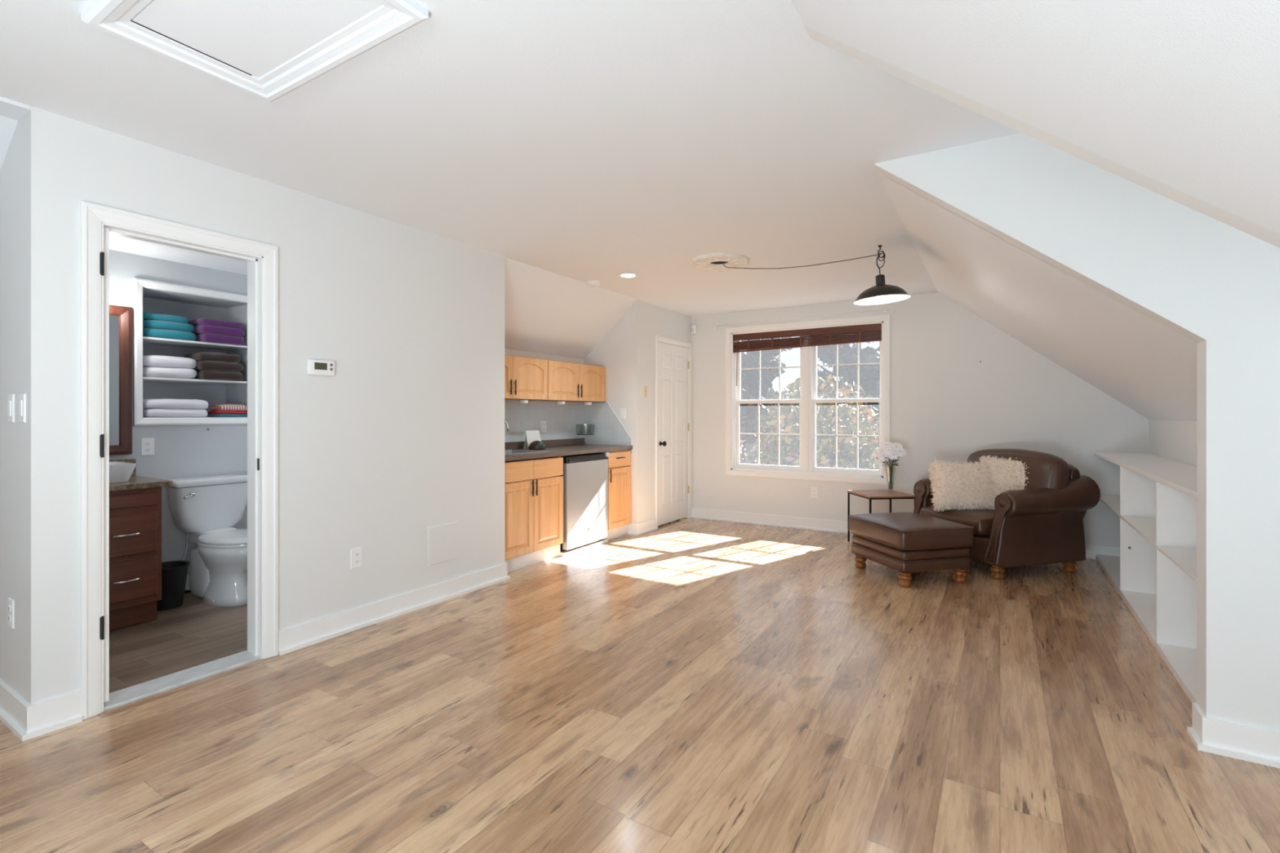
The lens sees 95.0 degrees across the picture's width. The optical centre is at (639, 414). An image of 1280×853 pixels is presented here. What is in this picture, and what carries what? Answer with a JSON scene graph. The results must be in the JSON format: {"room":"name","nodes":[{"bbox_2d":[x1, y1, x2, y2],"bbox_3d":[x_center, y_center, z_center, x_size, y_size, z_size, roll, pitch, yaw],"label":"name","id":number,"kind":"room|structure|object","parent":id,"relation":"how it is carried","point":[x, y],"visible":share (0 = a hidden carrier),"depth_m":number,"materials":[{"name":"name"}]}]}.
{"room":"studio apartment","nodes":[
{"label":"studio apartment","id":0,"kind":"room"},
{"bbox_2d":[0,119,21,696],"bbox_3d":[-2.686,0.023,3.967,2.070,2.440,2.550,0,0,32],"label":"wall","id":1,"kind":"structure","parent":0,"point":[11,171],"depth_m":2.42,"materials":[{"name":"white paint"}]},
{"bbox_2d":[7,597,14,628],"bbox_3d":[-2.580,0.813,2.401,0.072,0.116,0.009,0,0,32],"label":"electrical outlet","id":2,"kind":"object","parent":1,"relation":"attached to","point":[11,602],"visible":1,"depth_m":2.39,"materials":[{"name":"white plastic"}]},
{"bbox_2d":[7,394,14,422],"bbox_3d":[-2.578,-0.027,2.399,0.072,0.116,0.010,0,0,32],"label":"light switch","id":3,"kind":"object","parent":1,"relation":"attached to","point":[11,397],"visible":1,"depth_m":2.39,"materials":[{"name":"white plastic"}]},
{"bbox_2d":[18,393,26,422],"bbox_3d":[-2.448,-0.027,2.319,0.072,0.116,0.010,0,0,32],"label":"light switch","id":4,"kind":"object","parent":1,"relation":"attached to","point":[22,397],"visible":1,"depth_m":2.31,"materials":[{"name":"white plastic"}]},
{"bbox_2d":[0,679,82,741],"bbox_3d":[-3.042,1.184,2.756,1.730,0.118,0.172,0,0,32],"label":"baseboard","id":5,"kind":"structure","parent":1,"relation":"attached to","point":[26,721],"depth_m":2.32,"materials":[{"name":"white paint"}]},
{"bbox_2d":[504,437,585,449],"bbox_3d":[-1.099,0.286,5.602,0.021,0.070,1.892,0,0,32],"label":"backsplash","id":6,"kind":"structure","parent":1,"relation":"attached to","point":[556,442],"depth_m":5.94,"materials":[{"name":"laminate"}]},
{"bbox_2d":[0,96,31,171],"bbox_3d":[-3.586,-0.777,1.997,1.799,1.040,1.750,0,0,32],"label":"ceiling","id":7,"kind":"structure","parent":0,"point":[11,111],"depth_m":2.33,"materials":[{"name":"white paint"}]},
{"bbox_2d":[109,249,247,575],"bbox_3d":[-3.273,0.073,4.340,0.420,2.340,2.530,0,0,32],"label":"wall","id":8,"kind":"structure","parent":0,"point":[185,451],"depth_m":4.20,"materials":[{"name":"grey paint"}]},
{"bbox_2d":[140,438,154,455],"bbox_3d":[-3.284,0.213,3.910,0.009,0.116,0.072,0,0,32],"label":"electrical outlet","id":9,"kind":"object","parent":8,"relation":"attached to","point":[147,445],"visible":1,"depth_m":3.91,"materials":[{"name":"white plastic"}]},
{"bbox_2d":[142,408,206,417],"bbox_3d":[-3.308,-0.017,4.132,0.282,0.066,0.365,0,0,32],"label":"towel","id":10,"kind":"object","parent":8,"relation":"on","point":[149,412],"visible":0.69,"depth_m":4.04,"materials":[{"name":"white fabric"}]},
{"bbox_2d":[142,399,207,408],"bbox_3d":[-3.311,-0.077,4.135,0.283,0.071,0.374,0,0,32],"label":"towel","id":11,"kind":"object","parent":10,"relation":"on","point":[147,403],"visible":0.73,"depth_m":4.04,"materials":[{"name":"white fabric"}]},
{"bbox_2d":[133,277,247,425],"bbox_3d":[-3.118,-0.415,4.168,0.024,0.968,0.765,0,0,32],"label":"trim","id":12,"kind":"structure","parent":8,"relation":"attached to","point":[138,283],"depth_m":3.89,"materials":[{"name":"white paint"}]},
{"bbox_2d":[142,336,247,351],"bbox_3d":[-3.298,-0.516,4.279,0.380,0.014,0.660,0,0,32],"label":"niche shelf","id":13,"kind":"object","parent":8,"relation":"attached to","point":[146,340],"visible":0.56,"depth_m":4.26,"materials":[{"name":"white paint"}]},
{"bbox_2d":[142,328,195,341],"bbox_3d":[-3.342,-0.560,4.112,0.274,0.073,0.314,0,0,32],"label":"towel","id":14,"kind":"object","parent":13,"relation":"on","point":[148,332],"visible":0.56,"depth_m":4.03,"materials":[{"name":"teal fabric"}]},
{"bbox_2d":[142,319,194,332],"bbox_3d":[-3.348,-0.620,4.110,0.267,0.064,0.305,0,0,32],"label":"towel","id":15,"kind":"object","parent":14,"relation":"on","point":[147,323],"visible":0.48,"depth_m":4.03,"materials":[{"name":"teal fabric"}]},
{"bbox_2d":[142,311,187,324],"bbox_3d":[-3.361,-0.674,4.099,0.253,0.055,0.275,0,0,32],"label":"towel","id":16,"kind":"object","parent":15,"relation":"on","point":[146,315],"visible":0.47,"depth_m":4.03,"materials":[{"name":"teal fabric"}]},
{"bbox_2d":[193,333,244,345],"bbox_3d":[-3.153,-0.560,4.361,0.323,0.072,0.272,0,0,32],"label":"towel","id":17,"kind":"object","parent":13,"relation":"on","point":[211,338],"visible":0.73,"depth_m":4.25,"materials":[{"name":"purple fabric"}]},
{"bbox_2d":[191,324,245,337],"bbox_3d":[-3.157,-0.621,4.356,0.322,0.065,0.287,0,0,32],"label":"towel","id":18,"kind":"object","parent":17,"relation":"on","point":[203,329],"visible":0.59,"depth_m":4.24,"materials":[{"name":"purple fabric"}]},
{"bbox_2d":[186,318,242,328],"bbox_3d":[-3.159,-0.673,4.353,0.307,0.054,0.275,0,0,32],"label":"towel","id":19,"kind":"object","parent":18,"relation":"on","point":[199,322],"visible":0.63,"depth_m":4.25,"materials":[{"name":"purple fabric"}]},
{"bbox_2d":[142,377,247,384],"bbox_3d":[-3.298,-0.247,4.279,0.380,0.014,0.660,0,0,32],"label":"niche shelf","id":20,"kind":"object","parent":8,"relation":"attached to","point":[144,379],"visible":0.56,"depth_m":4.22,"materials":[{"name":"white paint"}]},
{"bbox_2d":[142,366,197,378],"bbox_3d":[-3.333,-0.294,4.107,0.285,0.079,0.312,0,0,32],"label":"towel","id":21,"kind":"object","parent":20,"relation":"on","point":[148,371],"visible":0.66,"depth_m":4.02,"materials":[{"name":"white fabric"}]},
{"bbox_2d":[142,355,196,368],"bbox_3d":[-3.342,-0.369,4.113,0.281,0.084,0.326,0,0,32],"label":"towel","id":22,"kind":"object","parent":21,"relation":"on","point":[148,360],"visible":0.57,"depth_m":4.03,"materials":[{"name":"white fabric"}]},
{"bbox_2d":[195,369,242,381],"bbox_3d":[-3.160,-0.293,4.353,0.326,0.076,0.275,0,0,32],"label":"towel","id":23,"kind":"object","parent":20,"relation":"on","point":[202,374],"visible":0.64,"depth_m":4.25,"materials":[{"name":"black fabric"}]},
{"bbox_2d":[194,360,243,372],"bbox_3d":[-3.164,-0.360,4.348,0.324,0.074,0.286,0,0,32],"label":"towel","id":24,"kind":"object","parent":23,"relation":"on","point":[201,365],"visible":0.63,"depth_m":4.24,"materials":[{"name":"black fabric"}]},
{"bbox_2d":[183,351,240,363],"bbox_3d":[-3.172,-0.423,4.349,0.315,0.068,0.272,0,0,32],"label":"towel","id":25,"kind":"object","parent":24,"relation":"on","point":[203,356],"visible":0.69,"depth_m":4.25,"materials":[{"name":"black fabric"}]},
{"bbox_2d":[207,413,247,417],"bbox_3d":[-3.113,0.002,4.424,0.213,0.029,0.199,0,0,32],"label":"towel","id":26,"kind":"object","parent":8,"relation":"on","point":[208,415],"visible":0.98,"depth_m":4.36,"materials":[{"name":"teal fabric"}]},
{"bbox_2d":[207,410,246,413],"bbox_3d":[-3.115,-0.024,4.426,0.215,0.034,0.195,0,0,32],"label":"towel","id":27,"kind":"object","parent":26,"relation":"on","point":[208,411],"visible":0.86,"depth_m":4.36,"materials":[{"name":"red fabric"}]},
{"bbox_2d":[208,404,246,410],"bbox_3d":[-3.111,-0.056,4.428,0.212,0.048,0.187,0,0,32],"label":"towel","id":28,"kind":"object","parent":27,"relation":"on","point":[218,406],"visible":0.95,"depth_m":4.36,"materials":[{"name":"fabric"}]},
{"bbox_2d":[109,234,247,275],"bbox_3d":[-2.680,-1.087,3.976,2.070,0.060,2.530,0,0,32],"label":"ceiling","id":29,"kind":"structure","parent":0,"point":[118,243],"depth_m":3.88,"materials":[{"name":"white paint"}]},
{"bbox_2d":[21,106,504,705],"bbox_3d":[-1.748,-0.037,3.392,0.130,2.560,2.550,0,0,32],"label":"wall","id":30,"kind":"structure","parent":0,"point":[406,437],"depth_m":3.21,"materials":[{"name":"white paint"}]},
{"bbox_2d":[80,200,278,719],"bbox_3d":[-2.343,0.185,2.875,0.638,2.115,0.764,0,0,32],"label":"door frame","id":31,"kind":"structure","parent":30,"relation":"in","point":[97,222],"depth_m":2.51,"materials":[{"name":"white paint"}]},
{"bbox_2d":[103,650,261,711],"bbox_3d":[-2.156,1.240,2.761,0.155,0.017,0.620,0,0,32],"label":"trim","id":32,"kind":"structure","parent":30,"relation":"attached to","point":[141,691],"depth_m":2.73,"materials":[{"name":"wood"}]},
{"bbox_2d":[306,359,335,376],"bbox_3d":[-1.755,-0.260,3.228,0.032,0.088,0.152,0,0,32],"label":"thermostat","id":33,"kind":"object","parent":30,"relation":"attached to","point":[314,366],"visible":1,"depth_m":3.21,"materials":[{"name":"white plastic"}]},
{"bbox_2d":[350,546,361,568],"bbox_3d":[-1.651,0.834,3.417,0.009,0.116,0.072,0,0,32],"label":"electrical outlet","id":34,"kind":"object","parent":30,"relation":"attached to","point":[355,553],"visible":1,"depth_m":3.41,"materials":[{"name":"white plastic"}]},
{"bbox_2d":[278,562,510,655],"bbox_3d":[-1.460,1.184,3.765,0.090,0.118,1.672,0,0,32],"label":"baseboard","id":35,"kind":"structure","parent":30,"relation":"attached to","point":[300,636],"depth_m":3.54,"materials":[{"name":"white paint"}]},
{"bbox_2d":[427,520,459,566],"bbox_3d":[-1.321,0.865,3.956,0.008,0.256,0.266,0,0,32],"label":"access panel","id":36,"kind":"object","parent":30,"relation":"attached to","point":[443,540],"visible":1,"depth_m":3.95,"materials":[{"name":"white paint"}]},
{"bbox_2d":[0,0,1021,316],"bbox_3d":[0.338,-1.272,1.553,5.350,0.150,10.200,0,0,32],"label":"ceiling","id":37,"kind":"structure","parent":0,"point":[582,140],"depth_m":2.48,"materials":[{"name":"white paint"}]},
{"bbox_2d":[80,0,428,102],"bbox_3d":[-1.144,-1.182,1.739,0.890,0.030,0.535,0,0,32],"label":"attic hatch","id":38,"kind":"object","parent":37,"relation":"attached to","point":[267,50],"visible":1,"depth_m":1.81,"materials":[{"name":"white paint"}]},
{"bbox_2d":[585,280,599,287],"bbox_3d":[-0.424,-1.175,5.271,0.136,0.044,0.136,0,0,32],"label":"smoke detector","id":39,"kind":"object","parent":37,"relation":"attached to","point":[593,283],"visible":1,"depth_m":5.23,"materials":[{"name":"white plastic"}]},
{"bbox_2d":[617,272,638,278],"bbox_3d":[-0.102,-1.192,5.010,0.180,0.009,0.180,0,0,32],"label":"recessed light","id":40,"kind":"object","parent":37,"relation":"in","point":[625,275],"visible":1,"depth_m":5.01,"materials":[{"name":"white plastic"}]},
{"bbox_2d":[688,253,750,271],"bbox_3d":[0.617,-1.184,4.568,0.476,0.026,0.476,0,0,32],"label":"ceiling medallion","id":41,"kind":"object","parent":37,"relation":"attached to","point":[708,262],"visible":0.98,"depth_m":4.51,"materials":[{"name":"paint"}]},
{"bbox_2d":[721,244,910,305],"bbox_3d":[1.297,-0.999,4.379,1.322,0.396,0.398,0,0,32],"label":"pendant lamp","id":42,"kind":"object","parent":37,"relation":"hanging from","point":[881,293],"visible":1,"depth_m":4.13,"materials":[{"name":"grey metal"}]},
{"bbox_2d":[504,348,584,364],"bbox_3d":[-1.159,0.290,5.641,0.120,1.905,2.100,0,0,32],"label":"wall","id":43,"kind":"structure","parent":0,"point":[508,352],"depth_m":5.83,"materials":[{"name":"white paint"}]},
{"bbox_2d":[504,354,547,400],"bbox_3d":[-1.217,-0.326,5.132,0.310,0.382,0.931,0,0,32],"label":"upper cabinet","id":44,"kind":"object","parent":43,"relation":"attached to","point":[526,378],"visible":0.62,"depth_m":5.21,"materials":[{"name":"brown wood"}]},
{"bbox_2d":[504,400,631,445],"bbox_3d":[-0.845,0.082,5.448,0.618,0.477,1.900,0,0,32],"label":"backsplash","id":45,"kind":"structure","parent":43,"relation":"attached to","point":[565,421],"depth_m":6.12,"materials":[{"name":"white tile"}]},
{"bbox_2d":[537,360,605,402],"bbox_3d":[-0.725,-0.326,5.934,0.310,0.382,0.939,0,0,32],"label":"upper cabinet","id":46,"kind":"object","parent":43,"relation":"attached to","point":[567,382],"visible":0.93,"depth_m":5.82,"materials":[{"name":"brown wood"}]},
{"bbox_2d":[560,538,608,556],"bbox_3d":[-0.745,1.229,5.592,0.598,0.032,0.680,0,0,32],"label":"trim","id":47,"kind":"structure","parent":43,"relation":"attached to","point":[566,553],"depth_m":5.39,"materials":[{"name":"white paint"}]},
{"bbox_2d":[560,452,608,551],"bbox_3d":[-0.705,0.786,5.567,0.562,0.850,0.637,0,0,32],"label":"mini refrigerator","id":48,"kind":"object","parent":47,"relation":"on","point":[585,476],"visible":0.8,"depth_m":5.38,"materials":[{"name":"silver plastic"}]},
{"bbox_2d":[560,462,564,551],"bbox_3d":[-0.735,0.795,5.586,0.490,0.832,0.623,0,0,32],"label":"panel","id":49,"kind":"object","parent":48,"relation":"in","point":[562,545],"depth_m":5.17,"materials":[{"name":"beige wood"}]},
{"bbox_2d":[504,257,636,359],"bbox_3d":[-0.869,-0.955,5.463,0.800,0.685,2.000,0,0,32],"label":"ceiling","id":50,"kind":"structure","parent":0,"point":[546,312],"depth_m":5.44,"materials":[{"name":"white paint"}]},
{"bbox_2d":[584,311,626,445],"bbox_3d":[-0.396,0.023,6.358,0.670,2.440,0.120,0,0,32],"label":"wall","id":51,"kind":"structure","parent":0,"point":[610,353],"depth_m":6.21,"materials":[{"name":"white paint"}]},
{"bbox_2d":[606,401,632,444],"bbox_3d":[-0.219,0.084,6.170,0.323,0.458,0.015,0,0,32],"label":"trim","id":52,"kind":"structure","parent":51,"relation":"attached to","point":[607,402],"depth_m":6.15,"materials":[{"name":"white ceramic"}]},
{"bbox_2d":[0,517,1279,852],"bbox_3d":[-0.578,1.313,2.116,7.600,0.140,10.200,0,0,32],"label":"floor","id":53,"kind":"structure","parent":0,"point":[691,685],"depth_m":2.32,"materials":[{"name":"brown wood"}]},
{"bbox_2d":[109,458,173,631],"bbox_3d":[-3.267,0.765,3.371,0.594,0.955,0.765,0,0,32],"label":"bathroom vanity","id":54,"kind":"object","parent":53,"relation":"on","point":[135,504],"visible":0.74,"depth_m":3.42,"materials":[{"name":"brown wood"}]},
{"bbox_2d":[109,461,136,483],"bbox_3d":[-3.277,0.344,3.386,0.360,0.105,0.500,0,0,32],"label":"vessel sink","id":55,"kind":"object","parent":54,"relation":"in","point":[119,472],"visible":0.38,"depth_m":3.45,"materials":[{"name":"white ceramic"}]},
{"bbox_2d":[156,560,190,610],"bbox_3d":[-3.078,1.113,3.816,0.236,0.272,0.236,0,0,32],"label":"trash can","id":56,"kind":"object","parent":53,"relation":"on","point":[174,573],"visible":0.65,"depth_m":3.77,"materials":[{"name":"black plastic"}]},
{"bbox_2d":[166,474,247,606],"bbox_3d":[-2.797,0.843,3.977,0.733,0.812,0.485,0,0,32],"label":"toilet","id":57,"kind":"object","parent":53,"relation":"on","point":[206,508],"visible":0.86,"depth_m":3.93,"materials":[{"name":"white ceramic"}]},
{"bbox_2d":[504,456,563,559],"bbox_3d":[-1.119,0.745,4.966,0.618,0.772,0.768,0,0,32],"label":"base cabinet","id":58,"kind":"object","parent":53,"relation":"on","point":[534,489],"visible":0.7,"depth_m":4.80,"materials":[{"name":"brown wood"}]},
{"bbox_2d":[504,437,632,461],"bbox_3d":[-0.840,0.304,5.445,0.627,0.106,1.897,0,0,32],"label":"countertop","id":59,"kind":"structure","parent":58,"relation":"on","point":[557,447],"depth_m":5.54,"materials":[{"name":"stone"}]},
{"bbox_2d":[504,448,549,462],"bbox_3d":[-1.146,0.387,4.993,0.444,0.143,0.614,0,0,32],"label":"sink","id":60,"kind":"object","parent":59,"relation":"in","point":[512,451],"visible":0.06,"depth_m":5.18,"materials":[{"name":"silver metal"}]},
{"bbox_2d":[523,430,541,448],"bbox_3d":[-1.016,0.234,5.544,0.075,0.175,0.205,0,0,32],"label":"paper stack","id":61,"kind":"object","parent":59,"relation":"on","point":[531,436],"visible":0.79,"depth_m":5.51,"materials":[{"name":"white paper"}]},
{"bbox_2d":[528,440,545,449],"bbox_3d":[-0.959,0.280,5.442,0.156,0.083,0.156,0,0,32],"label":"dome","id":62,"kind":"object","parent":59,"relation":"on","point":[535,445],"visible":1,"depth_m":5.39,"materials":[{"name":"grey glass"}]},
{"bbox_2d":[600,449,631,530],"bbox_3d":[-0.441,0.745,6.056,0.633,0.772,0.414,0,0,32],"label":"base cabinet","id":63,"kind":"object","parent":53,"relation":"on","point":[619,461],"visible":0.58,"depth_m":5.90,"materials":[{"name":"brown wood"}]},
{"bbox_2d":[847,489,915,542],"bbox_3d":[2.289,0.992,5.571,0.450,0.503,0.440,0,0,-6],"label":"side table","id":64,"kind":"object","parent":53,"relation":"on","point":[890,495],"visible":0.73,"depth_m":5.52,"materials":[{"name":"brown wood"}]},
{"bbox_3d":[2.389,0.617,5.580,0.116,0.245,0.116,0,0,32],"label":"vase","id":65,"kind":"object","parent":64,"relation":"on","visible":0},
{"bbox_2d":[871,448,890,480],"bbox_3d":[2.305,0.513,5.613,0.123,0.384,0.172,0,0,-32],"label":"daisy","id":66,"kind":"object","parent":65,"relation":"in","point":[877,452],"visible":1,"depth_m":5.60,"materials":[{"name":"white plant"}]},
{"bbox_2d":[877,453,890,477],"bbox_3d":[2.346,0.530,5.562,0.167,0.350,0.097,0,0,32],"label":"daisy","id":67,"kind":"object","parent":65,"relation":"in","point":[882,458],"visible":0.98,"depth_m":5.55,"materials":[{"name":"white plant"}]},
{"bbox_2d":[882,445,895,488],"bbox_3d":[2.356,0.498,5.551,0.111,0.414,0.121,0,0,9],"label":"daisy","id":68,"kind":"object","parent":65,"relation":"in","point":[889,450],"visible":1,"depth_m":5.52,"materials":[{"name":"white plant"}]},
{"bbox_2d":[887,451,900,488],"bbox_3d":[2.407,0.518,5.543,0.114,0.374,0.148,0,0,32],"label":"daisy","id":69,"kind":"object","parent":65,"relation":"in","point":[895,455],"visible":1,"depth_m":5.50,"materials":[{"name":"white plant"}]},
{"bbox_2d":[888,442,902,488],"bbox_3d":[2.417,0.484,5.584,0.105,0.442,0.170,0,0,-29],"label":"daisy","id":70,"kind":"object","parent":65,"relation":"in","point":[896,446],"visible":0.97,"depth_m":5.56,"materials":[{"name":"white plant"}]},
{"bbox_2d":[888,447,906,488],"bbox_3d":[2.421,0.505,5.529,0.174,0.401,0.101,0,0,32],"label":"daisy","id":71,"kind":"object","parent":65,"relation":"in","point":[902,451],"visible":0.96,"depth_m":5.51,"materials":[{"name":"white plant"}]},
{"bbox_2d":[848,512,973,587],"bbox_3d":[2.089,1.019,4.568,0.642,0.449,0.708,0,0,-13],"label":"ottoman","id":72,"kind":"object","parent":53,"relation":"on","point":[905,543],"visible":1,"depth_m":4.29,"materials":[{"name":"leather"}]},
{"bbox_2d":[848,512,973,551],"bbox_3d":[2.089,0.897,4.568,0.641,0.210,0.707,0,0,-13],"label":"cushion","id":73,"kind":"object","parent":72,"relation":"on","point":[882,531],"depth_m":4.30,"materials":[{"name":"leather"}]},
{"bbox_2d":[913,448,1100,579],"bbox_3d":[2.943,0.766,4.910,0.910,0.954,1.141,0,0,-15],"label":"armchair","id":74,"kind":"object","parent":53,"relation":"on","point":[1042,522],"visible":0.68,"depth_m":4.50,"materials":[{"name":"leather"}]},
{"bbox_2d":[920,506,995,536],"bbox_3d":[2.802,0.869,4.888,0.629,0.201,0.671,0,0,-15],"label":"seat cushion","id":75,"kind":"object","parent":74,"relation":"on","point":[981,520],"depth_m":4.66,"materials":[{"name":"leather"}]},
{"bbox_2d":[928,459,996,512],"bbox_3d":[2.713,0.601,4.907,0.548,0.455,0.323,0,0,14],"label":"throw pillow","id":76,"kind":"object","parent":74,"relation":"on","point":[965,485],"visible":0.89,"depth_m":4.83,"materials":[{"name":"fur"}]},
{"bbox_2d":[977,455,1032,497],"bbox_3d":[3.037,0.572,4.806,0.311,0.489,0.515,0,0,-41],"label":"throw pillow","id":77,"kind":"object","parent":74,"relation":"on","point":[1008,474],"visible":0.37,"depth_m":4.75,"materials":[{"name":"fur"}]},
{"bbox_2d":[967,448,1070,515],"bbox_3d":[3.130,0.545,4.925,0.317,0.518,0.920,0,0,-15],"label":"cushion","id":78,"kind":"object","parent":74,"relation":"on","point":[1049,473],"depth_m":4.55,"materials":[{"name":"leather"}]},
{"bbox_2d":[1093,452,1196,702],"bbox_3d":[3.224,0.782,3.577,0.365,0.922,3.297,0,0,32],"label":"bookcase","id":79,"kind":"object","parent":53,"relation":"on","point":[1154,573],"visible":0.54,"depth_m":3.09,"materials":[{"name":"white paint"}]},
{"bbox_2d":[626,299,691,523],"bbox_3d":[0.240,-0.037,6.630,0.130,2.560,1.250,0,0,32],"label":"wall","id":80,"kind":"structure","parent":0,"point":[645,321],"depth_m":6.16,"materials":[{"name":"white paint"}]},
{"bbox_2d":[504,524,627,573],"bbox_3d":[-0.620,1.187,5.316,0.018,0.112,1.890,0,0,32],"label":"trim","id":81,"kind":"structure","parent":80,"relation":"attached to","point":[536,557],"depth_m":4.95,"materials":[{"name":"white paint"}]},
{"bbox_2d":[626,518,657,535],"bbox_3d":[0.029,1.184,6.228,0.130,0.118,0.405,0,0,32],"label":"baseboard","id":82,"kind":"structure","parent":80,"relation":"attached to","point":[633,529],"depth_m":6.12,"materials":[{"name":"white paint"}]},
{"bbox_2d":[655,335,691,528],"bbox_3d":[0.369,0.189,6.764,0.188,2.109,0.852,0,0,32],"label":"door","id":83,"kind":"structure","parent":80,"relation":"in","point":[673,357],"depth_m":6.72,"materials":[{"name":"white paint"}]},
{"bbox_2d":[691,292,1148,546],"bbox_3d":[2.113,0.023,6.307,5.400,2.440,0.160,0,0,32],"label":"wall","id":84,"kind":"structure","parent":0,"point":[947,405],"depth_m":5.73,"materials":[{"name":"white paint"}]},
{"bbox_2d":[725,314,890,484],"bbox_3d":[1.812,-0.157,6.476,1.798,1.732,0.167,0,0,32],"label":"window","id":85,"kind":"structure","parent":84,"relation":"in","point":[808,400],"depth_m":6.42,"materials":[{"name":"white paint"}]},
{"bbox_2d":[733,323,881,386],"bbox_3d":[1.794,-0.643,6.446,1.660,0.612,0.072,0,0,32],"label":"window blind","id":86,"kind":"object","parent":85,"relation":"attached to","point":[822,336],"visible":0.98,"depth_m":6.40,"materials":[{"name":"brown wood"}]},
{"bbox_2d":[811,487,817,497],"bbox_3d":[1.888,0.842,6.346,0.072,0.116,0.009,0,0,32],"label":"electrical outlet","id":87,"kind":"object","parent":84,"relation":"attached to","point":[814,490],"visible":1,"depth_m":6.34,"materials":[{"name":"white plastic"}]},
{"bbox_2d":[691,507,1119,559],"bbox_3d":[2.430,1.184,6.001,4.260,0.118,0.030,0,0,32],"label":"baseboard","id":88,"kind":"structure","parent":84,"relation":"attached to","point":[839,526],"depth_m":6.48,"materials":[{"name":"white paint"}]},
{"bbox_2d":[791,0,1279,234],"bbox_3d":[-0.174,-0.595,-0.949,1.724,1.503,5.400,0,0,32],"label":"ceiling","id":89,"kind":"structure","parent":0,"point":[1184,95],"depth_m":1.17,"materials":[{"name":"white paint"}]},
{"bbox_2d":[877,172,1197,421],"bbox_3d":[2.802,-0.595,3.897,1.724,1.503,3.425,0,0,32],"label":"ceiling","id":90,"kind":"structure","parent":0,"point":[1144,365],"depth_m":3.33,"materials":[{"name":"white paint"}]},
{"bbox_2d":[804,26,1279,248],"bbox_3d":[1.657,-0.027,1.135,2.664,2.540,0.070,0,0,32],"label":"trim","id":91,"kind":"structure","parent":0,"point":[1264,234],"depth_m":1.49,"materials":[{"name":"white paint"}]},
{"bbox_2d":[873,133,1279,731],"bbox_3d":[2.280,-0.027,2.149,2.664,2.540,0.121,0,0,32],"label":"wall partition","id":92,"kind":"structure","parent":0,"point":[1212,282],"depth_m":2.18,"materials":[{"name":"white paint"}]},
{"bbox_2d":[1186,702,1279,768],"bbox_3d":[2.693,1.184,1.877,1.375,0.118,0.151,0,0,32],"label":"baseboard","id":93,"kind":"structure","parent":92,"relation":"attached to","point":[1247,743],"depth_m":2.13,"materials":[{"name":"white paint"}]},
{"bbox_2d":[1148,419,1196,466],"bbox_3d":[3.460,0.631,3.493,0.120,1.224,3.425,0,0,32],"label":"wall","id":94,"kind":"structure","parent":0,"point":[1175,440],"depth_m":4.18,"materials":[{"name":"white paint"}]},
{"bbox_3d":[-2.451,0.093,3.824,1.520,2.300,2.370,0,0,32],"label":"wall","id":95,"kind":"structure","parent":0,"visible":0},
{"bbox_2d":[109,305,132,455],"bbox_3d":[-3.509,-0.222,3.517,0.034,0.954,0.724,0,0,32],"label":"bathroom mirror","id":96,"kind":"object","parent":95,"relation":"attached to","point":[120,317],"visible":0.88,"depth_m":3.78,"materials":[{"name":"brown wood"}]},
{"bbox_2d":[109,315,119,444],"bbox_3d":[-3.518,-0.222,3.522,0.010,0.832,0.602,0,0,32],"label":"mirror glass","id":97,"kind":"object","parent":96,"relation":"attached to","point":[113,319],"depth_m":3.75,"materials":[{"name":"white mirror"}]},
{"label":"outside","id":98,"kind":"structure","parent":0,"visible":0},
{"bbox_3d":[16.916,4.743,46.646,100.000,0.200,82.800,0,0,32],"label":"ground","id":99,"kind":"structure","parent":98,"visible":0},
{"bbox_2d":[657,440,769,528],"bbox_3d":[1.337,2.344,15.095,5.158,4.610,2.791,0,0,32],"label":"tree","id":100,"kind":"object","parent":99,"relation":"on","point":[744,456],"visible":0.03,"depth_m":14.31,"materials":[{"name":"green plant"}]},
{"bbox_2d":[741,348,786,419],"bbox_3d":[5.992,-0.919,30.639,3.841,11.128,3.207,0,0,32],"label":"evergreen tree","id":101,"kind":"object","parent":99,"relation":"on","point":[746,384],"visible":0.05,"depth_m":30.35,"materials":[{"name":"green plant"}]},
{"bbox_2d":[739,337,793,443],"bbox_3d":[5.701,-1.404,26.705,4.259,12.098,3.141,0,0,32],"label":"evergreen tree","id":102,"kind":"object","parent":99,"relation":"on","point":[752,361],"visible":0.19,"depth_m":26.59,"materials":[{"name":"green plant"}]},
{"bbox_2d":[739,387,879,462],"bbox_3d":[4.048,2.221,19.280,14.867,6.292,3.535,0,0,27],"label":"tree","id":103,"kind":"object","parent":99,"relation":"on","point":[747,425],"visible":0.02,"depth_m":19.41,"materials":[{"name":"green plant"}]},
{"bbox_2d":[745,373,879,470],"bbox_3d":[4.444,1.842,14.023,3.557,5.613,4.188,0,0,-19],"label":"tree","id":104,"kind":"object","parent":99,"relation":"on","point":[788,444],"visible":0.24,"depth_m":13.31,"materials":[{"name":"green plant"}]},
{"bbox_2d":[796,342,862,396],"bbox_3d":[9.704,-0.437,29.082,4.110,10.166,3.198,0,0,32],"label":"evergreen tree","id":105,"kind":"object","parent":99,"relation":"on","point":[825,354],"visible":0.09,"depth_m":28.64,"materials":[{"name":"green plant"}]},
{"bbox_2d":[825,333,879,442],"bbox_3d":[9.741,-1.048,25.026,3.511,11.387,3.004,0,0,-11],"label":"evergreen tree","id":106,"kind":"object","parent":99,"relation":"on","point":[868,375],"visible":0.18,"depth_m":24.34,"materials":[{"name":"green plant"}]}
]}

